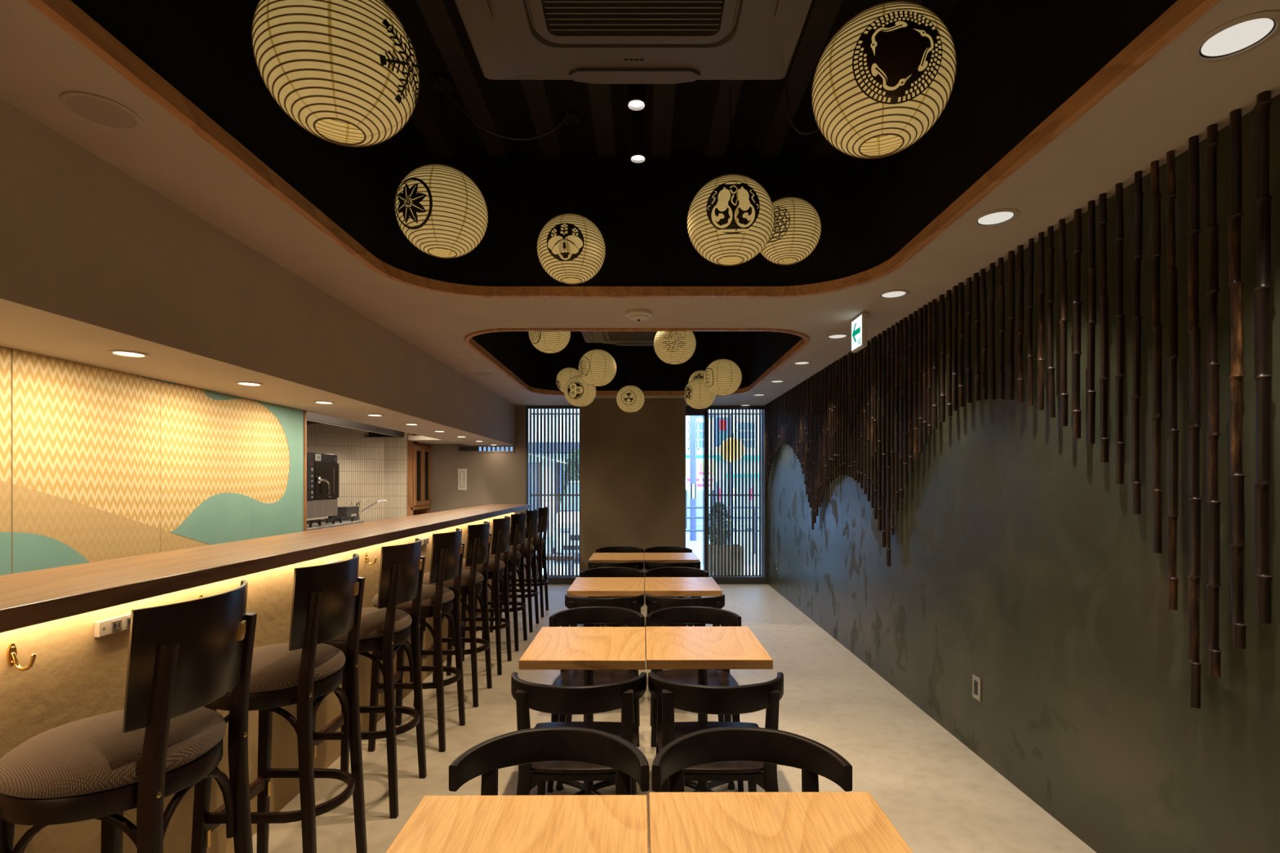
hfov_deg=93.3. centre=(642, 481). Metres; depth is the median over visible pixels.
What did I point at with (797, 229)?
paper lantern
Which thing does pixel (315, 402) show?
recessed light
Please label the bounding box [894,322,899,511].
bamboo pole
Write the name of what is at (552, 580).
window
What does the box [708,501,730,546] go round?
shrub
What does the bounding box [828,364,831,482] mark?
bamboo pole
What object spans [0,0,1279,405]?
ceiling
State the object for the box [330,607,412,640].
cushion
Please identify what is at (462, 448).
window
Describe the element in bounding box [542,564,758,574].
pavement
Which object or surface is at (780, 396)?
bamboo pole
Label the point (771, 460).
bamboo pole
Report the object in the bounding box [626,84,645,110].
spotlight
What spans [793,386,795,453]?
bamboo pole
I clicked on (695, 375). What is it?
paper lantern
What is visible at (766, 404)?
bamboo pole
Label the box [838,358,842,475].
bamboo pole
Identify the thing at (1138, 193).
bamboo pole
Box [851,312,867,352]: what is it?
exit sign
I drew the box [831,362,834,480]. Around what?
bamboo pole
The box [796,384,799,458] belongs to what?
bamboo pole
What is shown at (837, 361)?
bamboo pole
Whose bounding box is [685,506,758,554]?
guard rail
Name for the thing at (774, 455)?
bamboo pole
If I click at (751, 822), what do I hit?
dining table
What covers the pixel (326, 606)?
bar stool
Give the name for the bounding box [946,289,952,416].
bamboo pole
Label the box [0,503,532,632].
countertop
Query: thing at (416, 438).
ceiling
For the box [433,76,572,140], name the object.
cable
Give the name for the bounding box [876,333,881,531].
bamboo pole
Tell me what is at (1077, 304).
bamboo pole
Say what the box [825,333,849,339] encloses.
recessed light
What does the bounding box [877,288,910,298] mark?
recessed light
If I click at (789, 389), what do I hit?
bamboo pole
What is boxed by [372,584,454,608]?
cushion
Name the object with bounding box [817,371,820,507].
bamboo pole
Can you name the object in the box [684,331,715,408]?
paper lantern
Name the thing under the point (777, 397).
bamboo pole
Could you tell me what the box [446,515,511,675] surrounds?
bar stool
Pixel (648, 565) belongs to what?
dining chair
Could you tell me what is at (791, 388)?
bamboo pole
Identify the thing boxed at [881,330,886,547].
bamboo pole
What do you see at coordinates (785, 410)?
bamboo pole
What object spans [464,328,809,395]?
trim
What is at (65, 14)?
trim
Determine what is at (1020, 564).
wall
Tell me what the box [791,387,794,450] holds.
bamboo pole
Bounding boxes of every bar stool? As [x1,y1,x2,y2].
[0,579,257,852]
[191,553,367,852]
[312,537,426,818]
[368,528,465,752]
[413,521,492,707]
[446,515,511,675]
[475,511,527,651]
[489,509,538,632]
[507,506,548,617]
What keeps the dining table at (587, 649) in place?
on the floor
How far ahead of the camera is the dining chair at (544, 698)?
2.04 m
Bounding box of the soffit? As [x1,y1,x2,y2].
[0,97,515,445]
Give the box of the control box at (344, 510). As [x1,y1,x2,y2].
[332,505,359,521]
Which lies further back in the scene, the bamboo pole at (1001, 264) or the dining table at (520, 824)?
the bamboo pole at (1001, 264)
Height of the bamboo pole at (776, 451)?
0.684 m
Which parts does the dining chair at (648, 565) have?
leg, rail, seat, leg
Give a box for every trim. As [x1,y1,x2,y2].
[26,0,1220,297]
[303,410,306,531]
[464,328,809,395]
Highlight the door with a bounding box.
[685,405,768,584]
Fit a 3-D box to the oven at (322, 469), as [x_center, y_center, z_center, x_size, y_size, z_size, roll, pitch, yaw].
[-3.438,0.098,5.955,0.623,0.765,0.750,0,0,0]
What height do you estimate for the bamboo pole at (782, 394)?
0.607 m
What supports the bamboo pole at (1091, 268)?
hanging from the ceiling at (1018, 61)
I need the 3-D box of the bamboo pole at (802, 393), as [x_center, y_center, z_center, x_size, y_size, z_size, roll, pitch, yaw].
[1.695,-0.573,6.374,0.030,0.974,0.037,0,0,0]
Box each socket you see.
[111,619,121,631]
[126,617,130,626]
[973,680,977,695]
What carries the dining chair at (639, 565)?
on the floor
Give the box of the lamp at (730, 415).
[715,414,730,544]
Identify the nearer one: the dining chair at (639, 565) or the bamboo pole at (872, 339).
the bamboo pole at (872, 339)
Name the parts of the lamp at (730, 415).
post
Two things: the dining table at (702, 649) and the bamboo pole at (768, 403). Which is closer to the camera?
the dining table at (702, 649)
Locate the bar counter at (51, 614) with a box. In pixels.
[0,503,532,852]
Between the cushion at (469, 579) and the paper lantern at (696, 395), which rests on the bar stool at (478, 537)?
the cushion at (469, 579)
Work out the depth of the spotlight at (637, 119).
2.77 m
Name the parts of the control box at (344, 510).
lid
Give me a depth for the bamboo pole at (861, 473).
4.67 m
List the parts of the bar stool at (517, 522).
leg, leg, leg, backrest, leg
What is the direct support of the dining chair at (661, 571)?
on the floor
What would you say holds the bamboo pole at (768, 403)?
hanging from the ceiling at (1018, 61)
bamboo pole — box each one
[764,404,767,485]
[766,404,768,484]
[767,403,769,477]
[768,402,770,471]
[769,401,771,466]
[770,400,773,462]
[772,400,773,459]
[773,399,776,454]
[773,400,775,457]
[775,398,777,452]
[777,396,780,448]
[777,397,778,450]
[779,395,782,446]
[780,395,782,445]
[782,394,783,444]
[783,393,785,444]
[784,392,786,444]
[786,391,788,444]
[787,390,789,445]
[789,389,791,446]
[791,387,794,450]
[791,388,792,447]
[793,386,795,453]
[795,385,796,456]
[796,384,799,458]
[798,383,800,462]
[800,382,802,467]
[801,381,804,474]
[804,380,805,484]
[805,378,808,494]
[807,377,809,502]
[808,376,811,507]
[811,375,813,529]
[813,373,816,523]
[814,373,817,515]
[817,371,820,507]
[819,370,822,502]
[822,368,824,496]
[823,367,826,489]
[826,365,829,485]
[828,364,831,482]
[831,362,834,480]
[833,360,836,478]
[835,360,839,475]
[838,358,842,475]
[841,355,844,475]
[844,354,848,475]
[847,352,850,476]
[849,351,853,477]
[853,352,857,480]
[856,351,859,483]
[859,348,863,488]
[862,346,866,493]
[866,340,871,501]
[871,337,874,508]
[873,336,877,519]
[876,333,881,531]
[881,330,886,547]
[885,327,890,566]
[890,324,894,534]
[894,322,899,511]
[898,320,903,497]
[902,317,908,484]
[907,313,913,472]
[912,311,918,460]
[917,307,923,453]
[922,304,927,443]
[926,302,932,435]
[931,298,937,428]
[938,294,946,422]
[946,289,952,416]
[951,285,958,410]
[957,282,964,407]
[964,277,972,403]
[973,272,981,401]
[980,268,987,399]
[988,262,995,399]
[998,257,1005,399]
[1006,250,1015,400]
[1015,244,1024,403]
[1026,238,1034,405]
[1037,231,1045,410]
[1046,226,1055,417]
[1058,218,1068,426]
[1071,208,1082,438]
[1086,200,1097,444]
[1097,192,1109,462]
[1114,182,1125,484]
[1131,170,1143,514]
[1150,160,1163,553]
[1164,150,1179,610]
[1186,135,1202,708]
[1204,123,1222,677]
[1226,108,1246,648]
[1253,90,1272,623]
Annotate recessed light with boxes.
[108,349,148,357]
[235,381,262,386]
[313,400,334,404]
[366,413,383,416]
[404,423,418,425]
[752,393,766,395]
[768,379,785,382]
[791,360,811,364]
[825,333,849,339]
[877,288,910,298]
[971,208,1020,227]
[1188,9,1279,62]
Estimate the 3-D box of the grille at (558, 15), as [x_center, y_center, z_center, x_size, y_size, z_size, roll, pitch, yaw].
[-0.025,-1.264,1.445,0.466,0.032,0.466,0,0,0]
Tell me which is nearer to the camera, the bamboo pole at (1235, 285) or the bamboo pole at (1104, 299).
the bamboo pole at (1235, 285)
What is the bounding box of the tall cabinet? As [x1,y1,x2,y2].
[407,432,431,515]
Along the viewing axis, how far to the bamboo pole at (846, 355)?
5.02 m
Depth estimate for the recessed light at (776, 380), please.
6.36 m
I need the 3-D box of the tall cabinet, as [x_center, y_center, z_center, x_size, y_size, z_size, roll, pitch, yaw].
[-3.135,0.219,8.055,0.420,2.402,0.640,0,0,0]
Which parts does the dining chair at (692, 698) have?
leg, seat, rail, leg, leg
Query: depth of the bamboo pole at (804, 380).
6.29 m
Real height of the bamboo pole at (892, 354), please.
1.418 m
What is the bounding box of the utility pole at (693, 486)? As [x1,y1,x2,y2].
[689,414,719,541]
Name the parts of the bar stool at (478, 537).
leg, leg, leg, backrest, leg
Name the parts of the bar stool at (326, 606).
leg, leg, leg, backrest, leg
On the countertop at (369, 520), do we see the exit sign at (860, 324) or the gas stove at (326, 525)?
the gas stove at (326, 525)
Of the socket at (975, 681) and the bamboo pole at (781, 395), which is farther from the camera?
the bamboo pole at (781, 395)
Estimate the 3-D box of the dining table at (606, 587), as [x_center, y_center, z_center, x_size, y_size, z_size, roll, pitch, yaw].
[-0.237,1.060,4.160,0.498,0.720,0.550,0,0,0]
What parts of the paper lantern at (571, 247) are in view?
cord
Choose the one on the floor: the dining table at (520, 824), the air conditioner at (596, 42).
the dining table at (520, 824)
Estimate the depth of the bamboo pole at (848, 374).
4.95 m
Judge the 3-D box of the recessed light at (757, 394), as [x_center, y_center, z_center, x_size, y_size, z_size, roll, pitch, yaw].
[1.415,-1.057,7.338,0.169,0.006,0.169,0,0,0]
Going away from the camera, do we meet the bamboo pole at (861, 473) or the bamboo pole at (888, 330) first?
the bamboo pole at (888, 330)
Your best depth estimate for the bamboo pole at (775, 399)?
7.70 m
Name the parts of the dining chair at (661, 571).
rail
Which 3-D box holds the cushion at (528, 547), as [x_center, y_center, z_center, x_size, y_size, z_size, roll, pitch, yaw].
[-1.271,0.627,5.883,0.428,0.082,0.428,0,0,0]
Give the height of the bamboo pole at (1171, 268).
1.468 m
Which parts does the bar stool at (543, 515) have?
leg, leg, backrest, leg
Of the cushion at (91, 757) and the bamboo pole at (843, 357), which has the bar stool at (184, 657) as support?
the cushion at (91, 757)
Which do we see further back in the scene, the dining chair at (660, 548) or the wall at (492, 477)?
the wall at (492, 477)
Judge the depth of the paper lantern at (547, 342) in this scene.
4.99 m
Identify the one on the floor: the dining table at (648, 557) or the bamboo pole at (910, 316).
the dining table at (648, 557)
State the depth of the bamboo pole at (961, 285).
3.20 m
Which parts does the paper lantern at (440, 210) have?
cord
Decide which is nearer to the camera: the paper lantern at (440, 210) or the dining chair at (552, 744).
the dining chair at (552, 744)
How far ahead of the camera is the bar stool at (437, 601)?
3.21 m
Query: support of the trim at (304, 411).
attached to the wall at (1, 346)
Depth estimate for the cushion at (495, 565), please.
4.47 m
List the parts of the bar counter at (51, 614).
power strip, power strip, power strip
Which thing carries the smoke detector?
attached to the ceiling at (1018, 61)
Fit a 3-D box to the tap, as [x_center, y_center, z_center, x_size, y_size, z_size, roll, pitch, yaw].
[-3.226,0.339,7.025,0.442,0.282,0.122,0,0,-42]
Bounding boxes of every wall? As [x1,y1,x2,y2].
[0,346,291,408]
[306,422,383,520]
[383,431,407,519]
[430,405,525,583]
[768,93,1279,852]
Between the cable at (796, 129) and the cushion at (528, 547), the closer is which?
the cable at (796, 129)
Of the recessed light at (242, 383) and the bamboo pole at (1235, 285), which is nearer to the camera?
the bamboo pole at (1235, 285)
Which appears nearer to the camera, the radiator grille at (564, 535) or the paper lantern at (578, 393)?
the paper lantern at (578, 393)
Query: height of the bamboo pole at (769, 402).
0.911 m
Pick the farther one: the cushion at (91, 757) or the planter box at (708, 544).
the planter box at (708, 544)
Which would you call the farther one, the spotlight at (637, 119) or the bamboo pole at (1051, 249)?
the spotlight at (637, 119)
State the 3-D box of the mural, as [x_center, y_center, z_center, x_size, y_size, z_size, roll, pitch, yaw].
[-2.397,0.447,1.339,0.002,1.906,5.858,0,0,0]
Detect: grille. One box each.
[66,95,136,127]
[475,373,490,375]
[543,0,722,30]
[564,534,578,550]
[608,331,657,339]
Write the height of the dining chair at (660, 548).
0.750 m
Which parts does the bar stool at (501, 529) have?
leg, leg, leg, backrest, leg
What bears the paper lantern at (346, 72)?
hanging from the ceiling at (1018, 61)
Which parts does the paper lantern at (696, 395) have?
cord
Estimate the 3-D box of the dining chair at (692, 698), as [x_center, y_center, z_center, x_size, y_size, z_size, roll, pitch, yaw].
[0.263,1.048,2.234,0.486,0.750,0.517,0,0,0]
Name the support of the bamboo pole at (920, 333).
hanging from the ceiling at (1018, 61)
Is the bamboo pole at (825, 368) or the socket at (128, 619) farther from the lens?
the bamboo pole at (825, 368)
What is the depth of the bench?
8.87 m
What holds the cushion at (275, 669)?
on the bar stool at (326, 606)
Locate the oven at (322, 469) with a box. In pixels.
[306,452,338,522]
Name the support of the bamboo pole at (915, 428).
hanging from the ceiling at (1018, 61)
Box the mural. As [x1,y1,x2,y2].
[0,346,303,575]
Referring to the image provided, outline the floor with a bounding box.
[252,584,1096,852]
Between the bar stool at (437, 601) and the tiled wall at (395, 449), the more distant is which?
the tiled wall at (395, 449)
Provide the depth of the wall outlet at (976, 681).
3.12 m
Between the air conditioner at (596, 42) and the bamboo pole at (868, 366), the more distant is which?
the bamboo pole at (868, 366)
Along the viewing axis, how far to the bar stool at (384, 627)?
2.61 m
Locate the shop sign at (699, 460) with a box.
[685,457,713,528]
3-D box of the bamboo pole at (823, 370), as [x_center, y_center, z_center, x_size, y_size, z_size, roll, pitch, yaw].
[1.695,-0.464,5.670,0.028,1.192,0.038,0,0,0]
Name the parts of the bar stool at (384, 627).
leg, leg, leg, backrest, leg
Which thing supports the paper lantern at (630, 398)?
hanging from the ceiling at (1018, 61)
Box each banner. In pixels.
[715,482,720,524]
[733,488,734,529]
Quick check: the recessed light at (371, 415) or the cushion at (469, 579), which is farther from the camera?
the recessed light at (371, 415)
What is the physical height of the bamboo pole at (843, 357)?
1.000 m
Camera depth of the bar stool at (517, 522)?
5.11 m
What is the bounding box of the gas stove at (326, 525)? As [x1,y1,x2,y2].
[306,516,363,530]
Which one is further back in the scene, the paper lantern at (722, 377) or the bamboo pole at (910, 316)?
the paper lantern at (722, 377)
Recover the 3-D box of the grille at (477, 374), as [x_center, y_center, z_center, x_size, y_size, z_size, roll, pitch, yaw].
[-1.560,-1.054,5.910,0.149,0.002,0.149,0,0,0]
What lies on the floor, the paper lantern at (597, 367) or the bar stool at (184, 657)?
the bar stool at (184, 657)
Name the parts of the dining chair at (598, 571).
rail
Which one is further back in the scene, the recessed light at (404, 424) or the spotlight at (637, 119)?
the recessed light at (404, 424)
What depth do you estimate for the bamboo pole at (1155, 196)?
1.98 m
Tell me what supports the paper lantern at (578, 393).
hanging from the ceiling at (1018, 61)
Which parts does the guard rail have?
rail, rail, rail, post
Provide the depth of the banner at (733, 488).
19.50 m
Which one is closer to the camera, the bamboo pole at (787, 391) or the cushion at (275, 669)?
the cushion at (275, 669)
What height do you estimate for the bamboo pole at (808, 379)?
1.266 m
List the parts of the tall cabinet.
door, door pane, door pane, door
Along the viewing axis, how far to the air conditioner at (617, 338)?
5.22 m
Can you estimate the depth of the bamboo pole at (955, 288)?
3.27 m
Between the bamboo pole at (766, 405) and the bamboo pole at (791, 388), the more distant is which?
the bamboo pole at (766, 405)
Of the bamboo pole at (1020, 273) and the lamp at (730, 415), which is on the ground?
the lamp at (730, 415)
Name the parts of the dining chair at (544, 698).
leg, leg, rail, seat, leg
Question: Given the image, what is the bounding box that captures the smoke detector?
[625,308,652,321]
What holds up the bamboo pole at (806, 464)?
hanging from the ceiling at (1018, 61)
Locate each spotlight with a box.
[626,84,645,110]
[629,110,646,163]
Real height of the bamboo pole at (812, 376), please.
1.535 m
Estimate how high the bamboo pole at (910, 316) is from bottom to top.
0.998 m
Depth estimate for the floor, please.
3.22 m
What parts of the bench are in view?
seat, leg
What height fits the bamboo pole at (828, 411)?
1.096 m
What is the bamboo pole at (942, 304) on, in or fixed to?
hanging from the ceiling at (1018, 61)
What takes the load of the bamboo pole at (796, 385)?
hanging from the ceiling at (1018, 61)
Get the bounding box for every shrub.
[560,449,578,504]
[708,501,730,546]
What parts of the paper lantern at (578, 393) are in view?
cord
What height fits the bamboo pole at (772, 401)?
0.772 m
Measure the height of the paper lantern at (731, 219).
0.864 m
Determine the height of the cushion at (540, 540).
0.082 m
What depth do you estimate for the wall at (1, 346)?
2.64 m
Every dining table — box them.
[385,795,648,852]
[518,626,645,795]
[567,577,644,626]
[588,552,644,626]
[644,552,699,626]
[644,577,722,626]
[645,626,773,792]
[648,791,913,852]
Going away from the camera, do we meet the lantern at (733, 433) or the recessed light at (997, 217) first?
the recessed light at (997, 217)
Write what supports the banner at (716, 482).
on the ground
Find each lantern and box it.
[251,0,419,146]
[394,71,488,258]
[528,331,570,353]
[536,109,605,284]
[555,367,579,392]
[564,331,596,407]
[577,349,616,386]
[616,346,644,412]
[653,331,696,364]
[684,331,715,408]
[686,89,774,266]
[688,331,705,382]
[703,331,742,395]
[719,432,744,462]
[760,114,821,265]
[811,0,956,159]
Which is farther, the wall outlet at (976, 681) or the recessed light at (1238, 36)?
the wall outlet at (976, 681)
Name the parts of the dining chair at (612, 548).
rail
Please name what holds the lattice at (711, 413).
on the pavement
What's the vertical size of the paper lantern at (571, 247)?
0.849 m
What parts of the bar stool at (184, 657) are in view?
leg, leg, leg, backrest, leg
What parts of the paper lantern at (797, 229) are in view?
cord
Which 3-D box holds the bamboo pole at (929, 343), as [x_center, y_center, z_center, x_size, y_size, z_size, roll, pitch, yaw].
[1.695,-0.670,3.571,0.028,0.780,0.035,0,0,0]
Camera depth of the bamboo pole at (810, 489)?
6.08 m
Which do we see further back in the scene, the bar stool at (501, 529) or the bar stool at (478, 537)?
the bar stool at (501, 529)
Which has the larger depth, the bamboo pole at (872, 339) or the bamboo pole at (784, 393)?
the bamboo pole at (784, 393)
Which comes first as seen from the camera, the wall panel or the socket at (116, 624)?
the socket at (116, 624)
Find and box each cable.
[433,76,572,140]
[785,71,819,134]
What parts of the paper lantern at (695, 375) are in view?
cord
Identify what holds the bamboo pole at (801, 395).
hanging from the ceiling at (1018, 61)
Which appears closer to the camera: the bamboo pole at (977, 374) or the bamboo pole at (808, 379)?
the bamboo pole at (977, 374)
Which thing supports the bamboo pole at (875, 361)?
hanging from the ceiling at (1018, 61)
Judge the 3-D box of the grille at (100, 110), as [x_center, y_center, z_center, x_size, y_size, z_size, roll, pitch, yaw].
[-1.543,-1.054,1.725,0.149,0.002,0.149,0,0,0]
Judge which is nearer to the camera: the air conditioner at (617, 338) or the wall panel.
the air conditioner at (617, 338)
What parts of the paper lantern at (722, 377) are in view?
cord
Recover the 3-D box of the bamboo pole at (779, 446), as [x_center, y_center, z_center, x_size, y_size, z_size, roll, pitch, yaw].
[1.695,-0.740,7.499,0.030,0.639,0.034,0,0,0]
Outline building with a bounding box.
[685,409,758,524]
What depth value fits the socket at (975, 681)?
3.14 m
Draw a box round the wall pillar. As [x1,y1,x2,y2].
[580,398,685,594]
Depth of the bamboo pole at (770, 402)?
7.99 m
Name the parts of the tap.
spout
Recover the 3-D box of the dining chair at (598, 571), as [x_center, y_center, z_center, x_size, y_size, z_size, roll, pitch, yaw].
[-0.233,1.048,4.532,0.486,0.750,0.517,0,0,0]
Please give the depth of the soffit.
2.37 m
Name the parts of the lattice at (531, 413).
rail, rail, rail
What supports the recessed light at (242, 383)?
attached to the soffit
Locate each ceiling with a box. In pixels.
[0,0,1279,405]
[408,435,459,444]
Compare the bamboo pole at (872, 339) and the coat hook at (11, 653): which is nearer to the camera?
the coat hook at (11, 653)
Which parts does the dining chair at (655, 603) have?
leg, rail, leg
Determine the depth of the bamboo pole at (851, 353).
4.89 m
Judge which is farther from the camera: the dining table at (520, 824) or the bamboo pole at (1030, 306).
the bamboo pole at (1030, 306)
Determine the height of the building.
9.000 m
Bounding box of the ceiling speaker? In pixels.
[59,90,142,130]
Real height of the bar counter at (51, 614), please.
1.148 m
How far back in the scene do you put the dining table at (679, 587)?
4.01 m
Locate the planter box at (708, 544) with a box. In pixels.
[708,544,741,574]
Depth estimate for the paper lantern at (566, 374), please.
6.68 m
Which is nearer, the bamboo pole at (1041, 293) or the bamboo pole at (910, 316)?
the bamboo pole at (1041, 293)
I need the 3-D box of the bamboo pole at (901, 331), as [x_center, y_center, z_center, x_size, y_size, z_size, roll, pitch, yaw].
[1.695,-0.478,3.955,0.032,1.164,0.045,0,0,0]
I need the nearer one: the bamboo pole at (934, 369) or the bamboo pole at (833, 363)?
the bamboo pole at (934, 369)
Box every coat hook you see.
[6,643,36,671]
[364,552,377,564]
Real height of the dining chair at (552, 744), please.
0.750 m
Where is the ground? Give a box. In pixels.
[546,524,758,564]
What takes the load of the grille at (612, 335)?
attached to the air conditioner at (617, 338)
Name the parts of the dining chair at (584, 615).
leg, leg, seat, rail, leg, leg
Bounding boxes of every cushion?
[0,706,226,799]
[228,643,345,693]
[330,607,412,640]
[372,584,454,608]
[422,568,484,587]
[462,557,505,573]
[488,549,521,560]
[489,542,534,551]
[524,536,544,545]
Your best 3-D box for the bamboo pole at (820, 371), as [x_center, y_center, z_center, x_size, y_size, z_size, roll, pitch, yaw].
[1.695,-0.432,5.744,0.029,1.256,0.040,0,0,0]
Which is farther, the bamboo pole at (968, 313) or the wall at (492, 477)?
the wall at (492, 477)
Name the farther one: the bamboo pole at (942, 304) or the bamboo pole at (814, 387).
the bamboo pole at (814, 387)
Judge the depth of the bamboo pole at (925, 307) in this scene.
3.62 m
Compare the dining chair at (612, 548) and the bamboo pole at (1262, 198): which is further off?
the dining chair at (612, 548)
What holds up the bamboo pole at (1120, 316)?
hanging from the ceiling at (1018, 61)
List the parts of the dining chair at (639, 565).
seat, rail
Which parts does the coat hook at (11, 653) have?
plate, hook arm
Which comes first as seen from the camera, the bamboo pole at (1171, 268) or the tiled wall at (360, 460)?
the bamboo pole at (1171, 268)
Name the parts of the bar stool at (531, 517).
leg, leg, leg, backrest, leg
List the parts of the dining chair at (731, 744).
leg, leg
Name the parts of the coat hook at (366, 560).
hook arm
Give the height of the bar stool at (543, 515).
1.149 m
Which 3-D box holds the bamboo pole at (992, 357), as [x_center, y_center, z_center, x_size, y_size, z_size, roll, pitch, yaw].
[1.695,-0.729,2.929,0.029,0.662,0.034,0,0,0]
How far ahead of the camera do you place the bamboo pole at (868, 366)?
4.53 m
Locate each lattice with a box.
[528,408,580,577]
[707,409,764,576]
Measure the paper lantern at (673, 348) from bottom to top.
0.997 m
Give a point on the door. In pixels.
(762, 580)
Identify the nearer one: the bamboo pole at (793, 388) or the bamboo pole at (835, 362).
the bamboo pole at (835, 362)
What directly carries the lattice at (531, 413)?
on the pavement
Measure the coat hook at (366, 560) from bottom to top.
0.069 m
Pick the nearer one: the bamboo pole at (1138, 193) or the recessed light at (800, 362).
the bamboo pole at (1138, 193)
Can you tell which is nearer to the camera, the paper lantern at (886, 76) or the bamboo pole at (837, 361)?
the paper lantern at (886, 76)
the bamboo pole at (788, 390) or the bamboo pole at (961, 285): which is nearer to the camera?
the bamboo pole at (961, 285)
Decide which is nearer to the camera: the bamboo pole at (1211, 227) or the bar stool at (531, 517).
the bamboo pole at (1211, 227)
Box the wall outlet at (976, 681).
[972,674,981,701]
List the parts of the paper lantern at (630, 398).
cord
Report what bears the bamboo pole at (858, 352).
hanging from the ceiling at (1018, 61)
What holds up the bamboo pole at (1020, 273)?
hanging from the ceiling at (1018, 61)
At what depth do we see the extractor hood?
6.42 m
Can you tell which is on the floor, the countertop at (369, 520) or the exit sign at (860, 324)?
the countertop at (369, 520)
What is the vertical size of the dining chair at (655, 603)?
0.750 m
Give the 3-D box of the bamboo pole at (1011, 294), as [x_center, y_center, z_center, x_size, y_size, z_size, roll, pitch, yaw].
[1.695,-0.718,2.779,0.032,0.683,0.040,0,0,0]
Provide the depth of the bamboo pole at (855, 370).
4.82 m
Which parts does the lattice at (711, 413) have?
rail, rail, rail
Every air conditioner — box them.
[454,0,812,84]
[581,331,657,346]
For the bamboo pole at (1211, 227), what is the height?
1.636 m
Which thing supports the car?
on the ground
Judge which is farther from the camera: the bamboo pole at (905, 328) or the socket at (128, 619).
the bamboo pole at (905, 328)
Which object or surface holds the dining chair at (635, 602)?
on the floor
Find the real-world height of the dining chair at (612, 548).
0.750 m
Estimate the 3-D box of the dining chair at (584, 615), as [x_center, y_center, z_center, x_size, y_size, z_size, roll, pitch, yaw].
[-0.233,1.048,3.018,0.486,0.750,0.517,0,0,0]
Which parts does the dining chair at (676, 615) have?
leg, leg, rail, seat, leg, leg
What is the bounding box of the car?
[553,480,578,554]
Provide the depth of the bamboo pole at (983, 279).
2.99 m
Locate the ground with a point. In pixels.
(696, 546)
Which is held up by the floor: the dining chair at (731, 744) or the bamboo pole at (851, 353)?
the dining chair at (731, 744)
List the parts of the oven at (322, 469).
control panel, handle, door, door trim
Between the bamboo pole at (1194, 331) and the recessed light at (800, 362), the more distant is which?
the recessed light at (800, 362)
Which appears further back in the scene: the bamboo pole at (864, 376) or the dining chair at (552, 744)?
the bamboo pole at (864, 376)
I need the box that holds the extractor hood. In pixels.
[306,411,404,437]
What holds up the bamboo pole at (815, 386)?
hanging from the ceiling at (1018, 61)
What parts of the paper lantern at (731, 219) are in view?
cord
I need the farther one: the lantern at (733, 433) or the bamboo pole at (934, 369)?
the lantern at (733, 433)
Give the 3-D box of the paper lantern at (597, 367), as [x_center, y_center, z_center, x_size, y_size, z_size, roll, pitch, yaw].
[-0.421,-1.389,5.630,0.357,0.981,0.357,0,0,0]
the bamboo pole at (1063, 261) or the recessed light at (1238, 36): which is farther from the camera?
the bamboo pole at (1063, 261)
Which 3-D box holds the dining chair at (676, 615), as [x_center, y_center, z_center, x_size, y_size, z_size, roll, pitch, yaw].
[0.259,1.048,3.018,0.486,0.750,0.517,0,0,0]
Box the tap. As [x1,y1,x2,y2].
[346,498,386,520]
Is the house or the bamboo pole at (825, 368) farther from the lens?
the house
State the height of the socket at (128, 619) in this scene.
0.029 m
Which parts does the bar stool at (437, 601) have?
leg, leg, leg, backrest, leg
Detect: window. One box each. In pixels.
[457,445,514,452]
[525,405,580,584]
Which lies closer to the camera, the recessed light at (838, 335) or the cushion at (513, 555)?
the recessed light at (838, 335)
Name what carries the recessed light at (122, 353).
attached to the soffit
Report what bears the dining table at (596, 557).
on the floor
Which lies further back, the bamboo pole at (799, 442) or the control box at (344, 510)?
the control box at (344, 510)
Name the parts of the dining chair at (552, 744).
leg, leg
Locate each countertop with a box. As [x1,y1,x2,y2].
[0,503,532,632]
[306,520,379,524]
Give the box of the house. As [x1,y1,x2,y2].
[479,408,578,537]
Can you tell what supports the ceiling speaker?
attached to the ceiling at (1018, 61)
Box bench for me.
[546,554,575,574]
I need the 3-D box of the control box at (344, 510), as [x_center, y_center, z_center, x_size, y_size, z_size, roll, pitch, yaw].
[-3.305,0.374,6.720,0.190,0.212,0.300,0,0,0]
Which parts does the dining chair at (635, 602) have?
leg, rail, leg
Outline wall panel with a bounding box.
[457,468,466,490]
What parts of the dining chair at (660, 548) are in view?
rail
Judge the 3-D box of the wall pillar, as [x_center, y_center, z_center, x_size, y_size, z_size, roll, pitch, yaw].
[-0.123,0.180,8.060,1.334,2.480,0.840,0,0,0]
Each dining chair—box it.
[448,726,648,795]
[511,672,646,795]
[546,606,644,792]
[564,594,644,725]
[580,567,644,626]
[587,561,644,626]
[595,546,644,626]
[644,546,692,626]
[644,561,700,626]
[644,567,708,672]
[645,594,724,725]
[645,606,743,792]
[648,672,783,792]
[651,726,852,792]

